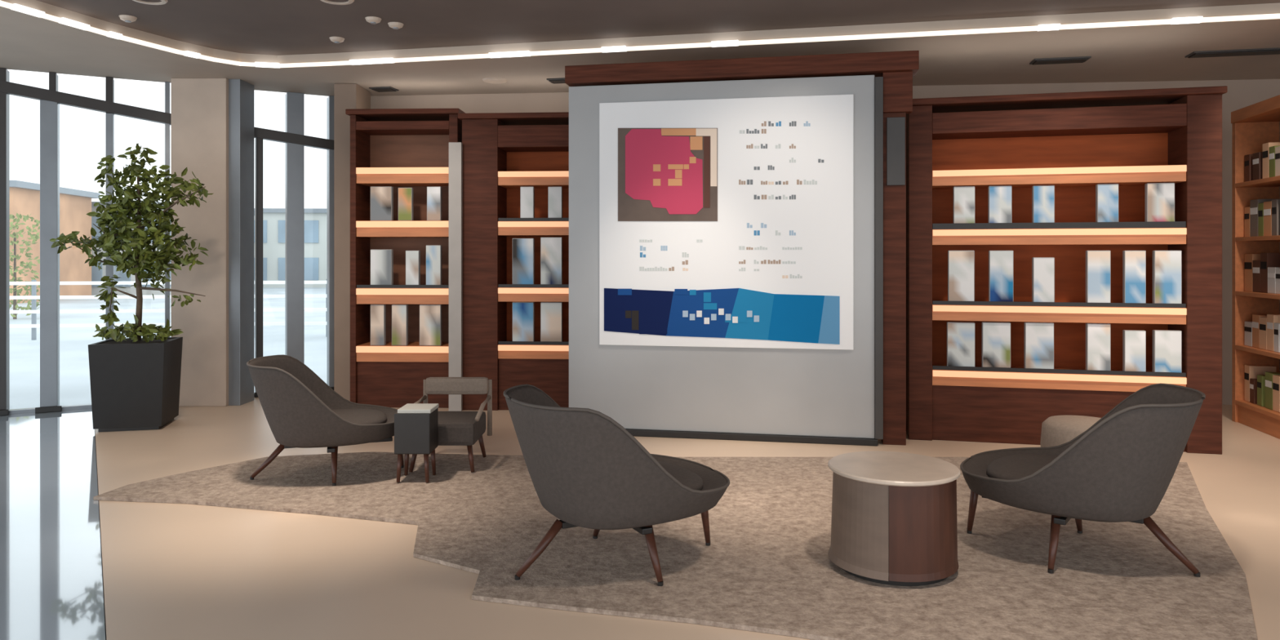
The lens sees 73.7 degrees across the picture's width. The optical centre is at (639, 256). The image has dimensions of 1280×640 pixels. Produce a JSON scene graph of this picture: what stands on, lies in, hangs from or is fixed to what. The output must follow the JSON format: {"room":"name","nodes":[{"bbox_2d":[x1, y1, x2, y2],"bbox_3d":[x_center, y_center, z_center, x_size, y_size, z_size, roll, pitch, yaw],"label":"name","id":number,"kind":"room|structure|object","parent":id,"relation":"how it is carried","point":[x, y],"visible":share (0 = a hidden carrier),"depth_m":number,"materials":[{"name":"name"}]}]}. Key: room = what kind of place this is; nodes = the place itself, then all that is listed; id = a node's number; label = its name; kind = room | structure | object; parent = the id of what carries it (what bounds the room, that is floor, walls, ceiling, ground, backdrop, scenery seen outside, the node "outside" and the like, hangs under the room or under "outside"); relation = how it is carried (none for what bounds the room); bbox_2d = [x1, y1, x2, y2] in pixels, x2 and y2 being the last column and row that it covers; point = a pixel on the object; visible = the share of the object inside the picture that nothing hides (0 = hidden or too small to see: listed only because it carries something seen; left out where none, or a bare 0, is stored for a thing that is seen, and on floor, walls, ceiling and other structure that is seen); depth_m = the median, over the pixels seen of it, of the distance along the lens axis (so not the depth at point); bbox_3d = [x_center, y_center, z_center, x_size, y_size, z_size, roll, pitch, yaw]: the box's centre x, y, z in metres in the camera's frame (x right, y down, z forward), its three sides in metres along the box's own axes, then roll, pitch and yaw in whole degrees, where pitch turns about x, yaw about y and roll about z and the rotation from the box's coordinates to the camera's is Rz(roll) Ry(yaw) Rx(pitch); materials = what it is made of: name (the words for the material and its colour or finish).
{"room":"library reading lounge","nodes":[
{"label":"library reading lounge","id":0,"kind":"room"},
{"bbox_2d":[0,67,171,415],"bbox_3d":[-6.426,-0.130,7.292,4.252,3.099,0.200,0,0,-28],"label":"window","id":1,"kind":"structure","parent":0,"point":[51,100],"depth_m":7.78,"materials":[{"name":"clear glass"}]},
{"bbox_2d":[171,78,228,406],"bbox_3d":[-4.166,-0.130,8.300,0.523,3.100,0.500,0,0,0],"label":"pillar","id":2,"kind":"structure","parent":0,"point":[199,106],"depth_m":8.05,"materials":[{"name":"paint"}]},
{"bbox_2d":[228,79,253,405],"bbox_3d":[-3.861,-0.130,8.250,0.130,3.100,0.300,0,0,0],"label":"door frame","id":3,"kind":"structure","parent":2,"relation":"attached to","point":[241,93],"depth_m":8.11,"materials":[{"name":"metal"}]},
{"bbox_2d":[333,83,370,400],"bbox_3d":[-2.869,-0.130,8.525,0.218,3.100,0.450,0,0,0],"label":"wall","id":4,"kind":"structure","parent":0,"point":[346,95],"depth_m":8.30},
{"bbox_2d":[0,396,1279,639],"bbox_3d":[-0.847,1.495,4.250,14.894,0.150,9.500,0,0,0],"label":"floor","id":5,"kind":"structure","parent":0,"point":[171,571],"depth_m":4.14,"materials":[{"name":"tile"}]},
{"bbox_2d":[88,337,182,431],"bbox_3d":[-4.210,1.065,7.150,0.550,0.710,0.550,0,0,-14],"label":"planter","id":6,"kind":"object","parent":5,"relation":"on","point":[135,385],"visible":0.93,"depth_m":6.91,"materials":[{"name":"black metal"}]},
{"bbox_2d":[49,143,213,342],"bbox_3d":[-4.281,-0.114,7.180,1.399,1.647,0.620,0,0,8],"label":"potted tree","id":7,"kind":"object","parent":6,"relation":"on","point":[120,236],"visible":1,"depth_m":7.10,"materials":[{"name":"green plant"}]},
{"bbox_2d":[345,108,465,408],"bbox_3d":[-2.203,0.013,8.153,1.067,2.815,0.455,0,0,2],"label":"bookcase","id":8,"kind":"object","parent":5,"relation":"on","point":[395,148],"visible":0.75,"depth_m":7.99,"materials":[{"name":"brown wood"}]},
{"bbox_2d":[370,304,386,345],"bbox_3d":[-2.464,0.648,8.030,0.132,0.382,0.051,0,0,2],"label":"book","id":9,"kind":"object","parent":8,"relation":"on","point":[378,312],"visible":1,"depth_m":8.01,"materials":[{"name":"grey paper"}]},
{"bbox_2d":[370,249,393,284],"bbox_3d":[-2.429,0.119,8.028,0.203,0.360,0.051,0,0,2],"label":"book","id":10,"kind":"object","parent":8,"relation":"on","point":[381,260],"visible":1,"depth_m":8.00,"materials":[{"name":"grey paper"}]},
{"bbox_2d":[370,186,393,220],"bbox_3d":[-2.429,-0.491,8.028,0.203,0.320,0.051,0,0,2],"label":"book","id":11,"kind":"object","parent":8,"relation":"on","point":[381,197],"visible":1,"depth_m":8.00,"materials":[{"name":"grey paper"}]},
{"bbox_2d":[391,304,408,345],"bbox_3d":[-2.257,0.648,8.021,0.142,0.382,0.051,0,0,2],"label":"book","id":12,"kind":"object","parent":8,"relation":"on","point":[399,312],"visible":1,"depth_m":8.00,"materials":[{"name":"grey paper"}]},
{"bbox_2d":[398,187,413,220],"bbox_3d":[-2.201,-0.486,8.019,0.131,0.310,0.051,0,0,2],"label":"book","id":13,"kind":"object","parent":8,"relation":"on","point":[405,194],"visible":1,"depth_m":7.99,"materials":[{"name":"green paper"}]},
{"bbox_2d":[405,250,420,284],"bbox_3d":[-2.133,0.124,8.017,0.126,0.350,0.051,0,0,2],"label":"book","id":14,"kind":"object","parent":8,"relation":"on","point":[412,257],"visible":1,"depth_m":7.99,"materials":[{"name":"grey paper"}]},
{"bbox_2d":[419,304,442,345],"bbox_3d":[-1.964,0.648,8.010,0.202,0.382,0.051,0,0,2],"label":"book","id":15,"kind":"object","parent":8,"relation":"on","point":[430,315],"visible":1,"depth_m":7.99,"materials":[{"name":"grey paper"}]},
{"bbox_2d":[426,244,442,284],"bbox_3d":[-1.934,0.099,8.009,0.141,0.400,0.051,0,0,2],"label":"book","id":16,"kind":"object","parent":8,"relation":"on","point":[433,252],"visible":1,"depth_m":7.98,"materials":[{"name":"grey paper"}]},
{"bbox_2d":[426,186,442,220],"bbox_3d":[-1.929,-0.490,8.009,0.131,0.319,0.051,0,0,2],"label":"book","id":17,"kind":"object","parent":8,"relation":"on","point":[434,194],"visible":1,"depth_m":7.98,"materials":[{"name":"grey paper"}]},
{"bbox_2d":[448,142,462,411],"bbox_3d":[-1.692,0.190,7.830,0.117,2.460,0.060,0,0,0],"label":"upright post","id":18,"kind":"object","parent":5,"relation":"on","point":[455,148],"visible":1,"depth_m":7.80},
{"bbox_2d":[457,111,568,410],"bbox_3d":[-1.008,0.043,8.012,1.304,2.755,0.455,0,0,4],"label":"bookcase","id":19,"kind":"object","parent":5,"relation":"on","point":[504,153],"visible":0.53,"depth_m":7.85,"materials":[{"name":"brown wood"}]},
{"bbox_2d":[512,238,534,284],"bbox_3d":[-1.077,0.063,7.883,0.199,0.452,0.051,0,0,4],"label":"book","id":20,"kind":"object","parent":19,"relation":"on","point":[523,249],"visible":1,"depth_m":7.86,"materials":[{"name":"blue paper"}]},
{"bbox_2d":[512,302,534,341],"bbox_3d":[-1.077,0.621,7.883,0.199,0.387,0.051,0,0,4],"label":"book","id":21,"kind":"object","parent":19,"relation":"on","point":[523,313],"visible":1,"depth_m":7.86,"materials":[{"name":"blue paper"}]},
{"bbox_2d":[520,186,534,217],"bbox_3d":[-1.040,-0.480,7.881,0.124,0.318,0.051,0,0,4],"label":"book","id":22,"kind":"object","parent":19,"relation":"on","point":[526,193],"visible":0.92,"depth_m":7.86,"materials":[{"name":"grey paper"}]},
{"bbox_2d":[540,237,562,284],"bbox_3d":[-0.815,0.058,7.867,0.198,0.462,0.051,0,0,4],"label":"book","id":23,"kind":"object","parent":19,"relation":"on","point":[551,248],"visible":1,"depth_m":7.84,"materials":[{"name":"grey paper"}]},
{"bbox_2d":[540,302,562,341],"bbox_3d":[-0.815,0.621,7.867,0.198,0.387,0.051,0,0,4],"label":"book","id":24,"kind":"object","parent":19,"relation":"on","point":[551,313],"visible":1,"depth_m":7.84,"materials":[{"name":"grey paper"}]},
{"bbox_2d":[547,186,562,217],"bbox_3d":[-0.780,-0.479,7.864,0.128,0.317,0.051,0,0,4],"label":"book","id":25,"kind":"object","parent":19,"relation":"on","point":[554,193],"visible":0.98,"depth_m":7.84,"materials":[{"name":"grey paper"}]},
{"bbox_2d":[93,451,1257,639],"bbox_3d":[0.268,1.409,4.483,6.891,0.018,3.250,0,0,0],"label":"rug","id":26,"kind":"object","parent":5,"relation":"on","point":[766,566],"visible":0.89,"depth_m":4.00,"materials":[{"name":"carpet"}]},
{"bbox_2d":[246,354,404,485],"bbox_3d":[-2.009,1.029,5.492,0.962,0.739,0.826,0,0,-19],"label":"lounge chair","id":27,"kind":"object","parent":26,"relation":"on","point":[300,410],"visible":0.95,"depth_m":5.18,"materials":[{"name":"grey fabric"}]},
{"bbox_2d":[332,408,386,424],"bbox_3d":[-1.994,1.056,5.498,0.696,0.053,0.610,0,0,-19],"label":"seat cushion","id":28,"kind":"object","parent":27,"relation":"on","point":[361,416],"depth_m":5.53,"materials":[{"name":"fabric"}]},
{"bbox_2d":[394,403,439,482],"bbox_3d":[-1.399,1.169,5.350,0.225,0.452,0.220,0,0,0],"label":"side table","id":29,"kind":"object","parent":26,"relation":"on","point":[415,424],"visible":1,"depth_m":5.24,"materials":[{"name":"wood"}]},
{"bbox_2d":[408,377,492,472],"bbox_3d":[-1.280,1.123,5.754,0.486,0.549,0.511,0,0,0],"label":"armchair","id":30,"kind":"object","parent":26,"relation":"on","point":[455,428],"visible":0.75,"depth_m":5.84,"materials":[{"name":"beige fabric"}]},
{"bbox_2d":[503,383,729,586],"bbox_3d":[-0.107,1.006,3.909,1.023,0.786,0.878,0,0,-27],"label":"lounge chair","id":31,"kind":"object","parent":26,"relation":"on","point":[584,468],"visible":1,"depth_m":3.55,"materials":[{"name":"fabric"}]},
{"bbox_2d":[657,461,703,490],"bbox_3d":[-0.092,1.034,3.917,0.740,0.056,0.649,0,0,-27],"label":"seat cushion","id":32,"kind":"object","parent":31,"relation":"on","point":[686,477],"depth_m":3.93,"materials":[{"name":"fabric"}]},
{"bbox_2d":[827,451,960,586],"bbox_3d":[1.143,1.173,3.860,0.574,0.452,0.574,0,0,0],"label":"table","id":33,"kind":"object","parent":26,"relation":"on","point":[894,521],"visible":1,"depth_m":3.64,"materials":[{"name":"brown wood"}]},
{"bbox_2d":[1040,415,1101,447],"bbox_3d":[2.827,1.224,5.450,0.490,0.350,0.490,0,0,0],"label":"pouf","id":34,"kind":"object","parent":26,"relation":"on","point":[1056,430],"visible":0.21,"depth_m":5.38,"materials":[{"name":"beige fabric"}]},
{"bbox_2d":[960,382,1205,577],"bbox_3d":[2.055,1.006,4.015,1.023,0.786,0.878,0,0,37],"label":"lounge chair","id":35,"kind":"object","parent":26,"relation":"on","point":[1121,468],"visible":1,"depth_m":3.67,"materials":[{"name":"grey fabric"}]},
{"bbox_2d":[986,453,1057,479],"bbox_3d":[2.041,1.034,4.026,0.740,0.056,0.649,0,0,37],"label":"seat cushion","id":36,"kind":"object","parent":35,"relation":"on","point":[1005,466],"depth_m":4.12,"materials":[{"name":"fabric"}]},
{"bbox_2d":[568,75,883,445],"bbox_3d":[0.635,0.030,6.683,2.437,2.780,0.190,0,0,11],"label":"display board","id":37,"kind":"object","parent":5,"relation":"on","point":[758,394],"visible":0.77,"depth_m":6.60,"materials":[{"name":"grey metal"}]},
{"bbox_2d":[599,93,853,350],"bbox_3d":[0.641,-0.255,6.598,1.962,1.920,0.033,0,0,11],"label":"poster","id":38,"kind":"object","parent":37,"relation":"attached to","point":[723,222],"visible":1,"depth_m":6.58,"materials":[{"name":"white paper"}]},
{"bbox_2d":[617,128,717,221],"bbox_3d":[0.213,-0.640,6.673,0.788,0.743,0.005,0,0,11],"label":"picture","id":39,"kind":"object","parent":38,"relation":"attached to","point":[664,174],"depth_m":6.67,"materials":[{"name":"red"}]},
{"bbox_2d":[564,50,919,444],"bbox_3d":[0.757,-0.050,6.695,2.711,2.940,0.280,0,0,11],"label":"frame","id":40,"kind":"object","parent":5,"relation":"on","point":[897,68],"visible":0.89,"depth_m":6.42,"materials":[{"name":"brown wood"}]},
{"bbox_2d":[906,85,1226,454],"bbox_3d":[3.161,0.092,6.538,2.193,2.655,0.455,0,0,13],"label":"bookcase","id":41,"kind":"object","parent":5,"relation":"on","point":[1073,143],"visible":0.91,"depth_m":6.48,"materials":[{"name":"brown wood"}]},
{"bbox_2d":[946,321,974,366],"bbox_3d":[2.469,0.692,6.568,0.201,0.363,0.051,0,0,13],"label":"book","id":42,"kind":"object","parent":41,"relation":"on","point":[960,335],"visible":0.89,"depth_m":6.54,"materials":[{"name":"grey paper"}]},
{"bbox_2d":[947,250,974,301],"bbox_3d":[2.470,0.166,6.567,0.189,0.416,0.051,0,0,14],"label":"book","id":43,"kind":"object","parent":41,"relation":"on","point":[961,264],"visible":0.93,"depth_m":6.54,"materials":[{"name":"grey paper"}]},
{"bbox_2d":[952,186,974,223],"bbox_3d":[2.491,-0.369,6.562,0.154,0.327,0.051,0,0,13],"label":"book","id":44,"kind":"object","parent":41,"relation":"on","point":[963,197],"visible":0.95,"depth_m":6.54,"materials":[{"name":"grey paper"}]},
{"bbox_2d":[981,321,1010,368],"bbox_3d":[2.716,0.690,6.508,0.201,0.368,0.051,0,0,13],"label":"book","id":45,"kind":"object","parent":41,"relation":"on","point":[995,336],"visible":0.91,"depth_m":6.49,"materials":[{"name":"grey paper"}]},
{"bbox_2d":[987,185,1012,229],"bbox_3d":[2.742,-0.369,6.502,0.163,0.327,0.051,0,0,13],"label":"book","id":46,"kind":"object","parent":41,"relation":"on","point":[999,197],"visible":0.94,"depth_m":6.48,"materials":[{"name":"grey paper"}]},
{"bbox_2d":[988,250,1013,302],"bbox_3d":[2.749,0.166,6.500,0.170,0.416,0.051,0,0,13],"label":"book","id":47,"kind":"object","parent":41,"relation":"on","point":[1001,263],"visible":0.9,"depth_m":6.48,"materials":[{"name":"grey paper"}]},
{"bbox_2d":[1023,322,1053,368],"bbox_3d":[3.010,0.688,6.438,0.200,0.372,0.051,0,0,13],"label":"book","id":48,"kind":"object","parent":41,"relation":"on","point":[1038,337],"visible":0.91,"depth_m":6.42,"materials":[{"name":"grey paper"}]},
{"bbox_2d":[1031,257,1054,302],"bbox_3d":[3.039,0.193,6.431,0.148,0.363,0.051,0,0,14],"label":"book","id":49,"kind":"object","parent":41,"relation":"on","point":[1042,268],"visible":0.9,"depth_m":6.41,"materials":[{"name":"grey paper"}]},
{"bbox_2d":[1031,185,1054,222],"bbox_3d":[3.039,-0.368,6.431,0.148,0.324,0.051,0,0,14],"label":"book","id":50,"kind":"object","parent":41,"relation":"on","point":[1042,196],"visible":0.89,"depth_m":6.41,"materials":[{"name":"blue paper"}]},
{"bbox_2d":[1085,250,1111,302],"bbox_3d":[3.405,0.167,6.343,0.159,0.414,0.051,0,0,14],"label":"book","id":51,"kind":"object","parent":41,"relation":"on","point":[1098,263],"visible":0.9,"depth_m":6.32,"materials":[{"name":"grey paper"}]},
{"bbox_2d":[1085,323,1111,370],"bbox_3d":[3.405,0.688,6.343,0.159,0.372,0.051,0,0,14],"label":"book","id":52,"kind":"object","parent":41,"relation":"on","point":[1098,335],"visible":0.89,"depth_m":6.32,"materials":[{"name":"grey paper"}]},
{"bbox_2d":[1095,183,1118,228],"bbox_3d":[3.464,-0.369,6.329,0.144,0.327,0.051,0,0,14],"label":"book","id":53,"kind":"object","parent":41,"relation":"on","point":[1106,194],"visible":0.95,"depth_m":6.31,"materials":[{"name":"grey paper"}]},
{"bbox_2d":[1122,250,1146,302],"bbox_3d":[3.641,0.167,6.286,0.142,0.414,0.051,0,0,13],"label":"book","id":54,"kind":"object","parent":41,"relation":"on","point":[1134,262],"visible":0.89,"depth_m":6.26,"materials":[{"name":"grey paper"}]},
{"bbox_2d":[1122,329,1146,371],"bbox_3d":[3.641,0.711,6.286,0.142,0.326,0.051,0,0,13],"label":"book","id":55,"kind":"object","parent":41,"relation":"on","point":[1134,341],"visible":0.88,"depth_m":6.26,"materials":[{"name":"grey paper"}]},
{"bbox_2d":[1145,182,1174,222],"bbox_3d":[3.805,-0.369,6.247,0.182,0.327,0.051,0,0,14],"label":"book","id":56,"kind":"object","parent":41,"relation":"on","point":[1159,197],"visible":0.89,"depth_m":6.22,"materials":[{"name":"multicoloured paper"}]},
{"bbox_2d":[1152,250,1182,303],"bbox_3d":[3.851,0.167,6.236,0.178,0.414,0.051,0,0,14],"label":"book","id":57,"kind":"object","parent":41,"relation":"on","point":[1166,264],"visible":0.91,"depth_m":6.21,"materials":[{"name":"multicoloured paper"}]},
{"bbox_2d":[1152,329,1182,373],"bbox_3d":[3.851,0.709,6.236,0.178,0.331,0.051,0,0,14],"label":"book","id":58,"kind":"object","parent":41,"relation":"on","point":[1166,344],"visible":0.91,"depth_m":6.21,"materials":[{"name":"grey paper"}]},
{"bbox_2d":[1231,94,1279,439],"bbox_3d":[5.085,0.090,6.489,0.360,2.660,1.689,0,0,12],"label":"bookcase","id":59,"kind":"object","parent":5,"relation":"on","point":[1253,126],"visible":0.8,"depth_m":7.26,"materials":[{"name":"brown wood"}]},
{"bbox_2d":[1244,206,1249,236],"bbox_3d":[5.227,-0.287,7.191,0.202,0.252,0.095,0,0,12],"label":"book","id":60,"kind":"object","parent":59,"relation":"on","point":[1246,210],"visible":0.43,"depth_m":7.21,"materials":[{"name":"brown paper"}]},
{"bbox_2d":[1244,321,1252,346],"bbox_3d":[5.223,0.657,7.173,0.202,0.204,0.132,0,0,12],"label":"book","id":61,"kind":"object","parent":59,"relation":"on","point":[1247,325],"visible":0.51,"depth_m":7.19,"materials":[{"name":"white paper"}]},
{"bbox_2d":[1244,154,1253,182],"bbox_3d":[5.227,-0.738,7.192,0.202,0.235,0.093,0,0,12],"label":"book","id":62,"kind":"object","parent":59,"relation":"on","point":[1248,159],"visible":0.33,"depth_m":7.19,"materials":[{"name":"brown paper"}]},
{"bbox_2d":[1244,253,1260,291],"bbox_3d":[5.222,0.141,7.170,0.202,0.316,0.139,0,0,12],"label":"book","id":63,"kind":"object","parent":59,"relation":"on","point":[1248,258],"visible":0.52,"depth_m":7.17,"materials":[{"name":"brown paper"}]},
{"bbox_2d":[1249,378,1257,404],"bbox_3d":[5.209,1.128,7.110,0.202,0.201,0.074,0,0,12],"label":"book","id":64,"kind":"object","parent":59,"relation":"on","point":[1253,382],"visible":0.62,"depth_m":7.10,"materials":[{"name":"brown paper"}]},
{"bbox_2d":[1253,260,1260,292],"bbox_3d":[5.193,0.168,7.035,0.202,0.263,0.128,0,0,12],"label":"book","id":65,"kind":"object","parent":59,"relation":"on","point":[1256,264],"visible":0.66,"depth_m":7.05,"materials":[{"name":"brown paper"}]},
{"bbox_2d":[1253,151,1262,180],"bbox_3d":[5.195,-0.738,7.043,0.202,0.234,0.114,0,0,12],"label":"book","id":66,"kind":"object","parent":59,"relation":"on","point":[1257,157],"visible":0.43,"depth_m":7.02,"materials":[{"name":"brown paper"}]},
{"bbox_2d":[1252,314,1266,348],"bbox_3d":[5.196,0.623,7.048,0.202,0.272,0.118,0,0,12],"label":"book","id":67,"kind":"object","parent":59,"relation":"on","point":[1255,317],"visible":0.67,"depth_m":7.06,"materials":[{"name":"brown paper"}]},
{"bbox_2d":[1244,364,1275,402],"bbox_3d":[5.228,1.076,7.194,0.202,0.306,0.090,0,0,12],"label":"book","id":68,"kind":"object","parent":59,"relation":"on","point":[1251,371],"visible":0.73,"depth_m":7.17,"materials":[{"name":"brown paper"}]},
{"bbox_2d":[1257,203,1263,235],"bbox_3d":[5.178,-0.297,6.965,0.202,0.272,0.084,0,0,12],"label":"book","id":69,"kind":"object","parent":59,"relation":"on","point":[1260,206],"visible":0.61,"depth_m":6.98,"materials":[{"name":"green paper"}]},
{"bbox_2d":[1249,199,1272,236],"bbox_3d":[5.202,-0.315,7.075,0.202,0.308,0.135,0,0,12],"label":"book","id":70,"kind":"object","parent":59,"relation":"on","point":[1253,203],"visible":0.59,"depth_m":7.09,"materials":[{"name":"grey paper"}]},
{"bbox_2d":[1257,374,1265,406],"bbox_3d":[5.182,1.105,6.985,0.202,0.247,0.082,0,0,12],"label":"book","id":71,"kind":"object","parent":59,"relation":"on","point":[1260,378],"visible":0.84,"depth_m":6.98,"materials":[{"name":"green paper"}]},
{"bbox_2d":[1259,316,1266,350],"bbox_3d":[5.170,0.629,6.930,0.202,0.260,0.116,0,0,12],"label":"book","id":72,"kind":"object","parent":59,"relation":"on","point":[1263,320],"visible":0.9,"depth_m":6.94,"materials":[{"name":"brown paper"}]},
{"bbox_2d":[1263,200,1271,235],"bbox_3d":[5.154,-0.300,6.859,0.202,0.278,0.125,0,0,12],"label":"book","id":73,"kind":"object","parent":59,"relation":"on","point":[1267,205],"visible":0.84,"depth_m":6.87,"materials":[{"name":"brown paper"}]},
{"bbox_2d":[1260,253,1279,293],"bbox_3d":[5.167,0.137,6.915,0.202,0.324,0.109,0,0,12],"label":"book","id":74,"kind":"object","parent":59,"relation":"on","point":[1267,260],"visible":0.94,"depth_m":6.89,"materials":[{"name":"brown paper"}]},
{"bbox_2d":[1262,142,1279,178],"bbox_3d":[5.161,-0.767,6.888,0.202,0.292,0.103,0,0,12],"label":"book","id":75,"kind":"object","parent":59,"relation":"on","point":[1266,146],"visible":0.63,"depth_m":6.89,"materials":[{"name":"brown paper"}]},
{"bbox_2d":[1265,371,1279,409],"bbox_3d":[5.150,1.084,6.839,0.202,0.291,0.117,0,0,12],"label":"book","id":76,"kind":"object","parent":59,"relation":"on","point":[1268,375],"visible":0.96,"depth_m":6.85,"materials":[{"name":"green paper"}]},
{"bbox_2d":[1266,314,1279,351],"bbox_3d":[5.145,0.614,6.817,0.202,0.290,0.107,0,0,12],"label":"book","id":77,"kind":"object","parent":59,"relation":"on","point":[1271,318],"visible":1,"depth_m":6.82,"materials":[{"name":"brown paper"}]},
{"bbox_2d":[1267,266,1279,293],"bbox_3d":[5.141,0.194,6.797,0.202,0.209,0.124,0,0,12],"label":"book","id":78,"kind":"object","parent":59,"relation":"on","point":[1271,270],"visible":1,"depth_m":6.80,"materials":[{"name":"white paper"}]},
{"bbox_2d":[1269,145,1279,177],"bbox_3d":[5.139,-0.748,6.789,0.202,0.254,0.092,0,0,12],"label":"book","id":79,"kind":"object","parent":59,"relation":"on","point":[1272,149],"visible":0.65,"depth_m":6.80,"materials":[{"name":"green paper"}]},
{"bbox_2d":[1271,199,1279,235],"bbox_3d":[5.131,-0.305,6.753,0.202,0.289,0.083,0,0,12],"label":"book","id":80,"kind":"object","parent":59,"relation":"on","point":[1275,202],"visible":0.86,"depth_m":6.75,"materials":[{"name":"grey paper"}]},
{"bbox_2d":[1272,374,1279,412],"bbox_3d":[5.125,1.088,6.725,0.202,0.283,0.108,0,0,12],"label":"book","id":81,"kind":"object","parent":59,"relation":"on","point":[1276,378],"visible":1,"depth_m":6.74,"materials":[{"name":"brown paper"}]},
{"bbox_2d":[1274,322,1279,352],"bbox_3d":[5.125,0.645,6.722,0.202,0.229,0.078,0,0,12],"label":"book","id":82,"kind":"object","parent":59,"relation":"on","point":[1277,325],"visible":1,"depth_m":6.73,"materials":[{"name":"white paper"}]},
{"bbox_2d":[1275,146,1279,176],"bbox_3d":[5.119,-0.741,6.698,0.202,0.240,0.086,0,0,12],"label":"book","id":83,"kind":"object","parent":59,"relation":"on","point":[1277,148],"visible":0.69,"depth_m":6.72,"materials":[{"name":"beige paper"}]},
{"bbox_2d":[1275,268,1279,293],"bbox_3d":[5.117,0.198,6.686,0.202,0.202,0.096,0,0,12],"label":"book","id":84,"kind":"object","parent":59,"relation":"on","point":[1277,270],"visible":1,"depth_m":6.72,"materials":[{"name":"white paper"}]},
{"bbox_2d":[0,0,1279,96],"bbox_3d":[-1.179,-1.805,6.194,15.809,0.250,6.744,0,0,-22],"label":"ceiling","id":85,"kind":"structure","parent":0,"point":[28,42],"depth_m":7.22,"materials":[{"name":"paint"}]},
{"bbox_2d":[368,86,399,92],"bbox_3d":[-2.568,-1.670,8.561,0.233,0.020,0.180,0,0,12],"label":"ceiling slot","id":86,"kind":"object","parent":85,"relation":"attached to","point":[380,89],"visible":1,"depth_m":8.50,"materials":[{"name":"black metal"}]},
{"bbox_2d":[482,77,507,84],"bbox_3d":[-1.383,-1.670,8.145,0.240,0.020,0.240,0,0,0],"label":"recessed light","id":87,"kind":"object","parent":85,"relation":"in","point":[490,80],"visible":1,"depth_m":8.09,"materials":[{"name":"plastic"}]},
{"bbox_2d":[0,0,1279,67],"bbox_3d":[0.768,-1.684,6.368,10.259,0.036,2.408,0,0,0],"label":"recessed light","id":88,"kind":"object","parent":85,"relation":"in","point":[15,6],"visible":1,"depth_m":6.63,"materials":[{"name":"beige"}]},
{"bbox_2d":[1029,56,1091,65],"bbox_3d":[3.594,-1.670,7.305,0.444,0.020,0.180,0,0,12],"label":"ceiling slot","id":89,"kind":"object","parent":85,"relation":"attached to","point":[1080,59],"visible":1,"depth_m":7.26,"materials":[{"name":"black metal"}]},
{"bbox_2d":[1184,47,1279,57],"bbox_3d":[4.931,-1.670,7.019,0.744,0.020,0.180,0,0,12],"label":"ceiling slot","id":90,"kind":"object","parent":85,"relation":"attached to","point":[1262,51],"visible":1,"depth_m":6.99,"materials":[{"name":"black metal"}]},
{"bbox_2d":[36,0,1279,55],"bbox_3d":[-1.200,-1.840,3.250,15.600,0.120,9.500,0,0,0],"label":"ceiling","id":91,"kind":"structure","parent":0,"point":[260,27],"depth_m":6.35,"materials":[{"name":"paint"}]},
{"bbox_2d":[118,14,137,22],"bbox_3d":[-3.814,-1.761,6.357,0.120,0.038,0.120,0,0,0],"label":"ceiling sensor","id":92,"kind":"object","parent":91,"relation":"attached to","point":[126,18],"visible":1,"depth_m":6.33,"materials":[{"name":"plastic"}]},
{"bbox_2d":[132,0,168,4],"bbox_3d":[-3.400,-1.774,5.900,0.240,0.011,0.240,0,0,0],"label":"fitting","id":93,"kind":"object","parent":91,"relation":"attached to","point":[163,2],"visible":1,"depth_m":5.97,"materials":[{"name":"plastic"}]},
{"bbox_2d":[364,16,381,24],"bbox_3d":[-2.000,-1.761,6.400,0.120,0.038,0.120,0,0,0],"label":"ceiling sensor","id":94,"kind":"object","parent":91,"relation":"attached to","point":[372,20],"visible":1,"depth_m":6.37,"materials":[{"name":"plastic"}]},
{"bbox_2d":[387,22,404,29],"bbox_3d":[-1.874,-1.761,6.547,0.120,0.038,0.120,0,0,0],"label":"ceiling sensor","id":95,"kind":"object","parent":91,"relation":"attached to","point":[395,25],"visible":1,"depth_m":6.51,"materials":[{"name":"plastic"}]},
{"bbox_2d":[370,79,1279,404],"bbox_3d":[1.692,-0.130,8.600,9.876,3.100,0.150,0,0,6],"label":"wall","id":96,"kind":"structure","parent":0,"point":[1240,94],"depth_m":8.27,"materials":[{"name":"paint"}]},
{"bbox_2d":[253,92,333,397],"bbox_3d":[-3.650,-0.130,8.786,1.003,3.099,0.200,0,0,-28],"label":"window","id":97,"kind":"structure","parent":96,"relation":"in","point":[294,138],"depth_m":8.76,"materials":[{"name":"clear glass"}]},
{"label":"outside","id":98,"kind":"structure","parent":0,"visible":0},
{"bbox_2d":[9,287,326,408],"bbox_3d":[-26.000,1.550,41.000,68.000,0.140,78.000,0,0,0],"label":"ground","id":99,"kind":"structure","parent":98,"point":[24,353],"depth_m":14.75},
{"bbox_2d":[9,212,39,319],"bbox_3d":[-14.658,0.226,19.992,1.076,2.509,1.069,0,0,0],"label":"shrub","id":100,"kind":"object","parent":99,"relation":"on","point":[25,218],"visible":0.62,"depth_m":20.02,"materials":[{"name":"green plant"}]},
{"bbox_2d":[9,180,100,303],"bbox_3d":[-21.791,-0.420,28.472,4.600,3.800,5.400,0,0,-9],"label":"building","id":101,"kind":"structure","parent":99,"relation":"on","point":[24,197],"depth_m":29.23,"materials":[{"name":"brick"}]},
{"bbox_2d":[9,279,326,340],"bbox_3d":[-9.439,0.950,15.171,12.560,1.060,0.082,0,0,-7],"label":"terrace railing","id":102,"kind":"object","parent":99,"relation":"on","point":[33,297],"visible":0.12,"depth_m":15.11,"materials":[{"name":"white metal"}]},
{"bbox_2d":[91,201,254,295],"bbox_3d":[-19.700,-0.270,34.985,5.400,3.500,6.400,0,0,-6],"label":"building","id":103,"kind":"structure","parent":99,"relation":"on","point":[96,274],"depth_m":31.93,"materials":[{"name":"concrete"}]},
{"bbox_2d":[253,208,326,287],"bbox_3d":[-16.299,-0.370,42.985,7.400,3.700,6.400,0,0,-6],"label":"building","id":104,"kind":"structure","parent":99,"relation":"on","point":[273,219],"depth_m":39.92,"materials":[{"name":"concrete"}]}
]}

